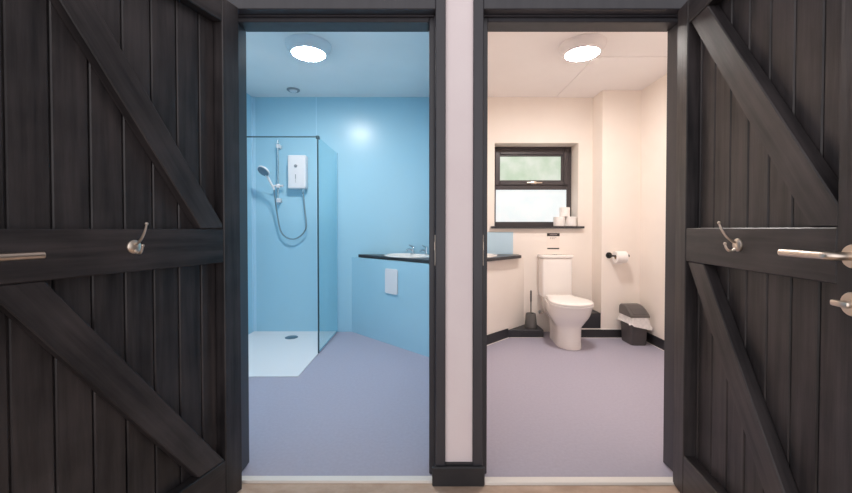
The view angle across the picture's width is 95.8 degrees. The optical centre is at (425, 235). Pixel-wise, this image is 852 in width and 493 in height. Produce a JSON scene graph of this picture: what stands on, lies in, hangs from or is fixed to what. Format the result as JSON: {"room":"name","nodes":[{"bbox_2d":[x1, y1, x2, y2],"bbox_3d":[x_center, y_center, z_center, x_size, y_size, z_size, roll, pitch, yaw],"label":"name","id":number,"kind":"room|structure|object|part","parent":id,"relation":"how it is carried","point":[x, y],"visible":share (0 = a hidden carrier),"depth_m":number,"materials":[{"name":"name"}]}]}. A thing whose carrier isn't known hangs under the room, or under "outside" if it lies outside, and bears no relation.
{"room":"hallway","nodes":[
{"label":"hallway","id":0,"kind":"room"},
{"bbox_2d":[246,93,252,334],"bbox_3d":[-1.850,-0.193,2.880,0.100,2.440,2.255,0,1,0],"label":"wall","id":1,"kind":"structure","parent":0,"point":[249,183],"depth_m":3.93,"materials":[{"name":"blue paint"}]},
{"bbox_2d":[352,257,428,356],"bbox_3d":[-0.335,0.625,3.596,1.223,0.782,0.021,1,1,45],"label":"panel","id":2,"kind":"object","parent":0,"point":[401,320],"depth_m":3.55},
{"bbox_2d":[385,268,397,294],"bbox_3d":[-0.320,0.425,3.553,0.176,0.232,0.012,1,1,45],"label":"wall plate","id":3,"kind":"object","parent":2,"relation":"attached to","point":[391,275],"visible":1,"depth_m":3.54,"materials":[{"name":"white plastic"}]},
{"bbox_2d":[255,97,592,331],"bbox_3d":[0.155,-0.214,4.157,4.110,2.440,0.300,0,1,0],"label":"wall","id":4,"kind":"structure","parent":0,"point":[381,144],"depth_m":4.00,"materials":[{"name":"blue paint"}]},
{"bbox_2d":[251,96,256,331],"bbox_3d":[-1.785,-0.211,3.992,0.030,2.440,0.030,0,1,0],"label":"trim","id":5,"kind":"structure","parent":4,"relation":"attached to","point":[253,156],"depth_m":4.00,"materials":[{"name":"blue"}]},
{"bbox_2d":[273,140,283,204],"bbox_3d":[-1.509,-0.640,3.944,0.092,0.660,0.110,0,1,0],"label":"shower rail","id":6,"kind":"object","parent":4,"relation":"attached to","point":[278,146],"visible":0.99,"depth_m":3.93,"materials":[{"name":"silver metal"}]},
{"bbox_3d":[-1.515,-0.640,3.939,0.017,0.660,0.017,0,1,0],"label":"rail","id":7,"kind":"part","parent":6,"relation":"part of","materials":[{"name":"silver metal"}]},
{"bbox_2d":[257,165,306,239],"bbox_3d":[-1.455,-0.314,3.874,0.459,0.723,0.182,-1,1,-37],"label":"shower","id":8,"kind":"object","parent":6,"relation":"attached to","point":[262,170],"visible":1,"depth_m":3.90,"materials":[{"name":"white plastic"}]},
{"bbox_3d":[-1.542,-0.537,3.802,0.030,0.168,0.122,1,1,33],"label":"handle","id":9,"kind":"part","parent":8,"relation":"part of","materials":[{"name":"white plastic"}]},
{"bbox_2d":[288,155,307,192],"bbox_3d":[-1.313,-0.627,3.941,0.184,0.379,0.118,0,1,0],"label":"shower","id":10,"kind":"object","parent":4,"relation":"attached to","point":[297,164],"visible":1,"depth_m":3.90,"materials":[{"name":"white plastic"}]},
{"bbox_2d":[316,97,317,330],"bbox_3d":[-1.137,-0.211,4.005,0.009,2.440,0.003,0,1,0],"label":"trim","id":11,"kind":"structure","parent":4,"relation":"attached to","point":[316,97],"depth_m":4.00,"materials":[{"name":"blue"}]},
{"bbox_2d":[358,254,428,262],"bbox_3d":[-0.308,0.218,3.616,0.794,0.028,0.794,0,1,0],"label":"countertop","id":12,"kind":"structure","parent":4,"relation":"attached to","point":[376,256],"depth_m":3.61,"materials":[{"name":"laminate"}]},
{"bbox_2d":[384,253,428,263],"bbox_3d":[-0.175,0.270,3.740,0.570,0.164,0.380,1,1,45],"label":"basin","id":13,"kind":"object","parent":12,"relation":"in","point":[398,255],"visible":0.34,"depth_m":3.72,"materials":[{"name":"white ceramic"}]},
{"bbox_2d":[406,245,414,253],"bbox_3d":[-0.158,0.137,3.893,0.048,0.094,0.121,1,1,45],"label":"tap","id":14,"kind":"object","parent":12,"relation":"on","point":[412,249],"visible":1,"depth_m":3.90,"materials":[{"name":"silver metal"}]},
{"bbox_2d":[419,245,428,253],"bbox_3d":[-0.020,0.139,3.755,0.121,0.094,0.048,-1,1,-45],"label":"tap","id":15,"kind":"object","parent":12,"relation":"on","point":[426,248],"visible":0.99,"depth_m":3.76,"materials":[{"name":"silver metal"}]},
{"bbox_2d":[494,147,570,225],"bbox_3d":[1.148,-0.531,4.207,0.870,0.863,0.110,0,1,0],"label":"window","id":16,"kind":"structure","parent":4,"relation":"in","point":[532,184],"depth_m":4.20,"materials":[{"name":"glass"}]},
{"bbox_3d":[1.135,-0.728,4.201,0.665,0.262,0.015,0,1,0],"label":"pane","id":17,"kind":"part","parent":16,"relation":"part of","materials":[{"name":"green glass"}]},
{"bbox_3d":[1.148,-0.324,4.223,0.778,0.355,0.015,0,1,0],"label":"pane","id":18,"kind":"part","parent":16,"relation":"part of","materials":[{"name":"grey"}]},
{"bbox_3d":[1.148,-0.737,4.202,0.798,0.384,0.063,0,1,0],"label":"sash","id":19,"kind":"part","parent":16,"relation":"part of","materials":[{"name":"black plastic"}]},
{"bbox_2d":[491,226,583,227],"bbox_3d":[1.153,-0.085,4.081,0.961,0.024,0.234,0,1,0],"label":"window sill","id":20,"kind":"structure","parent":4,"relation":"attached to","point":[491,226],"depth_m":3.96,"materials":[{"name":"laminate"}]},
{"bbox_2d":[553,217,564,225],"bbox_3d":[1.402,-0.146,4.053,0.116,0.098,0.116,0,1,0],"label":"toilet roll","id":21,"kind":"object","parent":20,"relation":"on","point":[557,221],"visible":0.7,"depth_m":4.00,"materials":[{"name":"paper"}]},
{"bbox_2d":[559,207,569,216],"bbox_3d":[1.458,-0.245,4.048,0.104,0.098,0.104,0,1,0],"label":"toilet roll","id":22,"kind":"object","parent":21,"relation":"on","point":[563,211],"visible":1,"depth_m":4.00,"materials":[{"name":"paper"}]},
{"bbox_2d":[565,217,576,225],"bbox_3d":[1.521,-0.146,4.048,0.116,0.098,0.116,0,1,0],"label":"toilet roll","id":23,"kind":"object","parent":20,"relation":"on","point":[569,221],"visible":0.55,"depth_m":4.00,"materials":[{"name":"paper"}]},
{"bbox_2d":[547,233,559,248],"bbox_3d":[1.325,0.061,4.009,0.132,0.170,0.004,0,1,0],"label":"notice sign","id":24,"kind":"object","parent":4,"relation":"attached to","point":[553,239],"visible":1,"depth_m":4.01,"materials":[{"name":"beige paper"}]},
{"bbox_2d":[582,328,620,329],"bbox_3d":[1.755,0.924,3.912,0.710,0.008,0.228,0,1,0],"label":"trim","id":25,"kind":"structure","parent":4,"relation":"attached to","point":[582,328],"depth_m":3.80,"materials":[{"name":"white"}]},
{"bbox_2d":[582,309,600,327],"bbox_3d":[1.603,0.843,3.917,0.255,0.150,0.214,0,1,0],"label":"box","id":26,"kind":"object","parent":25,"relation":"on","point":[594,321],"visible":0.4,"depth_m":3.81,"materials":[{"name":"black plastic"}]},
{"bbox_2d":[592,90,641,328],"bbox_3d":[1.920,-0.210,3.897,0.380,2.440,0.220,0,1,0],"label":"column","id":27,"kind":"structure","parent":4,"relation":"attached to","point":[616,178],"depth_m":3.79,"materials":[{"name":"beige paint"}]},
{"bbox_2d":[606,252,629,257],"bbox_3d":[1.866,0.197,3.750,0.192,0.060,0.086,0,1,0],"label":"toilet roll holder","id":28,"kind":"object","parent":27,"relation":"attached to","point":[608,255],"visible":0.78,"depth_m":3.78,"materials":[{"name":"black metal"}]},
{"bbox_2d":[613,251,628,263],"bbox_3d":[1.879,0.219,3.720,0.102,0.131,0.112,0,1,0],"label":"toilet roll","id":29,"kind":"object","parent":28,"relation":"on","point":[621,257],"visible":0.98,"depth_m":3.68,"materials":[{"name":"paper"}]},
{"bbox_2d":[246,31,667,96],"bbox_3d":[0.155,-1.454,2.946,4.110,0.080,2.680,0,1,0],"label":"ceiling","id":30,"kind":"structure","parent":0,"point":[358,64],"depth_m":3.19,"materials":[{"name":"paint"}]},
{"bbox_2d":[287,87,299,92],"bbox_3d":[-1.298,-1.416,3.767,0.124,0.022,0.124,0,1,0],"label":"ceiling vent","id":31,"kind":"object","parent":30,"relation":"in","point":[289,89],"visible":1,"depth_m":3.74,"materials":[{"name":"grey plastic"}]},
{"bbox_2d":[285,33,330,60],"bbox_3d":[-0.870,-1.373,2.853,0.330,0.079,0.330,0,1,0],"label":"ceiling light","id":32,"kind":"object","parent":30,"relation":"attached to","point":[307,47],"visible":1,"depth_m":2.76,"materials":[{"name":"white plastic"}]},
{"bbox_2d":[292,47,324,60],"bbox_3d":[-0.870,-1.351,2.853,0.236,0.037,0.236,0,1,0],"label":"diffuser","id":33,"kind":"object","parent":32,"relation":"attached to","point":[303,53],"depth_m":2.82,"materials":[{"name":"white plastic"}]},
{"bbox_2d":[559,33,606,60],"bbox_3d":[1.157,-1.373,2.853,0.330,0.079,0.330,0,1,0],"label":"ceiling light","id":34,"kind":"object","parent":30,"relation":"attached to","point":[582,47],"visible":1,"depth_m":2.77,"materials":[{"name":"white plastic"}]},
{"bbox_2d":[565,47,599,60],"bbox_3d":[1.157,-1.351,2.853,0.236,0.037,0.236,0,1,0],"label":"diffuser","id":35,"kind":"object","parent":34,"relation":"attached to","point":[571,53],"depth_m":2.82,"materials":[{"name":"white plastic"}]},
{"bbox_2d":[556,57,666,97],"bbox_3d":[1.725,-1.420,3.517,0.770,0.007,0.940,0,1,0],"label":"board","id":36,"kind":"object","parent":30,"relation":"attached to","point":[602,73],"visible":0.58,"depth_m":3.41,"materials":[{"name":"paint"}]},
{"bbox_2d":[237,332,679,492],"bbox_3d":[0.000,1.121,0.824,6.400,0.120,6.610,0,1,0],"label":"floor","id":37,"kind":"structure","parent":0,"point":[360,407],"depth_m":2.20,"materials":[{"name":"purple plastic"}]},
{"bbox_2d":[248,331,335,376],"bbox_3d":[-1.363,1.011,3.409,0.871,0.014,1.233,0,1,0],"label":"shower tray","id":38,"kind":"object","parent":37,"relation":"on","point":[270,353],"visible":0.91,"depth_m":3.36,"materials":[{"name":"white plastic"}]},
{"bbox_2d":[247,136,337,352],"bbox_3d":[-1.354,0.076,3.646,0.888,1.862,0.728,0,1,0],"label":"screen","id":39,"kind":"object","parent":38,"relation":"on","point":[317,137],"visible":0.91,"depth_m":3.29,"materials":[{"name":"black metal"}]},
{"bbox_3d":[-0.923,0.084,3.295,0.011,1.858,0.015,0,1,0],"label":"edge post","id":40,"kind":"part","parent":39,"relation":"part of","materials":[{"name":"grey metal"}]},
{"bbox_2d":[242,476,431,482],"bbox_3d":[-0.400,1.050,1.656,0.877,0.012,0.034,0,1,0],"label":"threshold","id":41,"kind":"object","parent":37,"relation":"on","point":[245,479],"visible":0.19,"depth_m":1.65,"materials":[{"name":"white metal"}]},
{"bbox_2d":[508,324,543,337],"bbox_3d":[0.989,0.971,3.917,0.349,0.078,0.220,0,1,0],"label":"ledge","id":42,"kind":"object","parent":37,"relation":"on","point":[520,331],"visible":0.92,"depth_m":3.81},
{"bbox_2d":[524,312,536,328],"bbox_3d":[1.062,0.860,3.900,0.126,0.145,0.126,0,1,0],"label":"brush holder","id":43,"kind":"object","parent":42,"relation":"on","point":[530,319],"visible":1,"depth_m":3.85,"materials":[{"name":"grey plastic"}]},
{"bbox_2d":[530,290,531,313],"bbox_3d":[1.062,0.735,3.898,0.056,0.359,0.056,0,1,0],"label":"toilet brush","id":44,"kind":"object","parent":43,"relation":"in","point":[530,290],"visible":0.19,"depth_m":3.89,"materials":[{"name":"grey plastic"}]},
{"bbox_2d":[537,254,593,349],"bbox_3d":[1.312,0.605,3.651,0.376,0.819,0.730,0,1,0],"label":"toilet","id":45,"kind":"object","parent":37,"relation":"on","point":[567,313],"visible":1,"depth_m":3.60,"materials":[{"name":"white ceramic"}]},
{"bbox_3d":[1.312,0.212,3.917,0.312,0.028,0.181,0,1,0],"label":"cistern lid","id":46,"kind":"part","parent":45,"relation":"part of","materials":[{"name":"white ceramic"}]},
{"bbox_3d":[1.312,0.596,3.543,0.376,0.026,0.516,0,1,0],"label":"seat lid","id":47,"kind":"part","parent":45,"relation":"part of","materials":[{"name":"white plastic"}]},
{"bbox_2d":[485,477,673,484],"bbox_3d":[0.678,1.050,1.646,0.875,0.012,0.039,0,1,0],"label":"threshold","id":48,"kind":"object","parent":37,"relation":"on","point":[488,480],"visible":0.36,"depth_m":1.63,"materials":[{"name":"white metal"}]},
{"bbox_2d":[619,303,649,345],"bbox_3d":[1.966,0.836,3.640,0.172,0.357,0.224,0,1,0],"label":"waste bin","id":49,"kind":"object","parent":37,"relation":"on","point":[635,336],"visible":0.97,"depth_m":3.56,"materials":[{"name":"grey plastic"}]},
{"bbox_2d":[616,313,652,329],"bbox_3d":[1.969,0.811,3.642,0.233,0.109,0.296,0,1,0],"label":"liner","id":50,"kind":"object","parent":49,"relation":"in","point":[644,323],"visible":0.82,"depth_m":3.52,"materials":[{"name":"white plastic"}]},
{"bbox_3d":[1.966,0.706,3.638,0.172,0.096,0.224,0,1,0],"label":"lid","id":51,"kind":"part","parent":49,"relation":"part of","materials":[{"name":"grey plastic"}]},
{"bbox_2d":[445,0,472,461],"bbox_3d":[0.000,-0.378,1.659,6.400,2.950,0.070,0,1,0],"label":"wall","id":52,"kind":"structure","parent":0,"point":[459,13],"depth_m":1.63,"materials":[{"name":"white paint"}]},
{"bbox_2d":[0,0,241,492],"bbox_3d":[-0.911,0.070,1.187,0.136,1.987,0.882,0,1,19],"label":"door","id":53,"kind":"structure","parent":52,"relation":"in","point":[120,317],"depth_m":1.18,"materials":[{"name":"black wood"}]},
{"bbox_3d":[-0.981,0.050,0.872,0.060,0.018,0.161,0,1,19],"label":"lever handle","id":54,"kind":"part","parent":53,"relation":"part of","materials":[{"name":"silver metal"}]},
{"bbox_3d":[-0.924,0.046,1.193,0.040,0.132,0.687,0,1,19],"label":"rail","id":55,"kind":"part","parent":53,"relation":"part of","materials":[{"name":"black wood"}]},
{"bbox_3d":[-0.881,0.042,1.183,0.041,0.032,0.010,0,1,19],"label":"arm","id":56,"kind":"part","parent":53,"relation":"part of","materials":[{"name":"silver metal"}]},
{"bbox_3d":[-0.872,-0.004,1.179,0.057,0.073,0.010,0,1,19],"label":"arm","id":57,"kind":"part","parent":53,"relation":"part of","materials":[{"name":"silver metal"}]},
{"bbox_3d":[-0.925,0.980,1.209,0.042,0.166,0.687,0,1,19],"label":"rail","id":58,"kind":"part","parent":53,"relation":"part of","materials":[{"name":"black wood"}]},
{"bbox_3d":[-0.925,-0.876,1.178,0.042,0.095,0.687,0,1,19],"label":"rail","id":59,"kind":"part","parent":53,"relation":"part of","materials":[{"name":"black wood"}]},
{"bbox_2d":[227,0,445,473],"bbox_3d":[-0.410,0.024,1.692,0.985,2.060,0.152,0,1,0],"label":"door frame","id":60,"kind":"structure","parent":52,"relation":"attached to","point":[429,16],"depth_m":1.65,"materials":[{"name":"paint"}]},
{"bbox_2d":[432,462,484,485],"bbox_3d":[0.136,1.012,1.631,0.220,0.088,0.032,0,1,0],"label":"baseboard","id":61,"kind":"structure","parent":52,"relation":"attached to","point":[452,473],"depth_m":1.61,"materials":[{"name":"black wood"}]},
{"bbox_2d":[472,0,687,473],"bbox_3d":[0.690,0.024,1.692,0.983,2.060,0.152,0,1,0],"label":"door frame","id":62,"kind":"structure","parent":52,"relation":"attached to","point":[488,15],"depth_m":1.66,"materials":[{"name":"paint"}]},
{"bbox_2d":[673,0,851,492],"bbox_3d":[0.997,0.066,1.209,0.136,1.987,0.852,0,1,8],"label":"door","id":63,"kind":"structure","parent":52,"relation":"in","point":[763,328],"depth_m":1.16,"materials":[{"name":"black wood"}]},
{"bbox_3d":[1.012,-0.880,1.194,0.042,0.095,0.657,0,1,8],"label":"rail","id":64,"kind":"part","parent":63,"relation":"part of","materials":[{"name":"black wood"}]},
{"bbox_3d":[1.012,0.976,1.224,0.042,0.166,0.657,0,1,8],"label":"rail","id":65,"kind":"part","parent":63,"relation":"part of","materials":[{"name":"black wood"}]},
{"bbox_3d":[0.960,-0.009,1.228,0.057,0.073,0.010,0,1,8],"label":"arm","id":66,"kind":"part","parent":63,"relation":"part of","materials":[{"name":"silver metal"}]},
{"bbox_3d":[0.970,0.038,1.227,0.041,0.032,0.010,0,1,8],"label":"arm","id":67,"kind":"part","parent":63,"relation":"part of","materials":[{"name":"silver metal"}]},
{"bbox_3d":[1.011,0.042,1.209,0.040,0.132,0.657,0,1,8],"label":"rail","id":68,"kind":"part","parent":63,"relation":"part of","materials":[{"name":"black wood"}]},
{"bbox_3d":[0.917,0.045,0.907,0.060,0.018,0.147,0,1,8],"label":"lever handle","id":69,"kind":"part","parent":63,"relation":"part of","materials":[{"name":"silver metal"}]},
{"bbox_2d":[487,257,523,334],"bbox_3d":[0.603,0.624,3.618,0.021,0.782,1.160,1,1,45],"label":"wall","id":70,"kind":"structure","parent":0,"point":[505,278],"depth_m":3.78,"materials":[{"name":"beige paint"}]},
{"bbox_2d":[487,329,507,344],"bbox_3d":[0.504,0.971,3.503,0.011,0.092,0.868,1,1,45],"label":"baseboard","id":71,"kind":"structure","parent":70,"relation":"attached to","point":[497,336],"depth_m":3.67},
{"bbox_2d":[487,232,512,253],"bbox_3d":[0.553,0.087,3.632,0.706,0.231,0.760,0,1,0],"label":"backsplash","id":72,"kind":"structure","parent":70,"relation":"attached to","point":[497,242],"depth_m":4.00,"materials":[{"name":"blue"}]},
{"bbox_2d":[487,254,520,260],"bbox_3d":[0.583,0.219,3.562,0.751,0.028,0.891,0,1,0],"label":"countertop","id":73,"kind":"structure","parent":70,"relation":"on","point":[499,256],"depth_m":3.70,"materials":[{"name":"laminate"}]},
{"bbox_2d":[487,253,496,256],"bbox_3d":[0.465,0.270,3.740,0.570,0.164,0.380,-1,1,-45],"label":"basin","id":74,"kind":"object","parent":73,"relation":"in","point":[488,254],"visible":0.1,"depth_m":3.77,"materials":[{"name":"white ceramic"}]},
{"bbox_2d":[487,337,663,350],"bbox_3d":[1.149,1.026,2.790,1.899,0.005,2.035,0,1,0],"label":"trim","id":75,"kind":"structure","parent":70,"relation":"attached to","point":[508,337],"depth_m":3.80,"materials":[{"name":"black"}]},
{"bbox_2d":[581,330,621,337],"bbox_3d":[1.749,0.971,3.802,0.698,0.082,0.010,0,1,0],"label":"baseboard","id":76,"kind":"structure","parent":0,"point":[584,333],"depth_m":3.80,"materials":[{"name":"black wood"}]},
{"bbox_2d":[640,74,666,339],"bbox_3d":[2.160,-0.193,2.880,0.100,2.440,2.255,0,1,0],"label":"wall","id":77,"kind":"structure","parent":0,"point":[654,96],"depth_m":3.56,"materials":[{"name":"beige paint"}]},
{"bbox_2d":[646,332,663,349],"bbox_3d":[2.104,0.983,2.789,0.011,0.092,2.035,0,1,0],"label":"baseboard","id":78,"kind":"structure","parent":77,"relation":"attached to","point":[658,342],"depth_m":3.52,"materials":[{"name":"black wood"}]}
]}

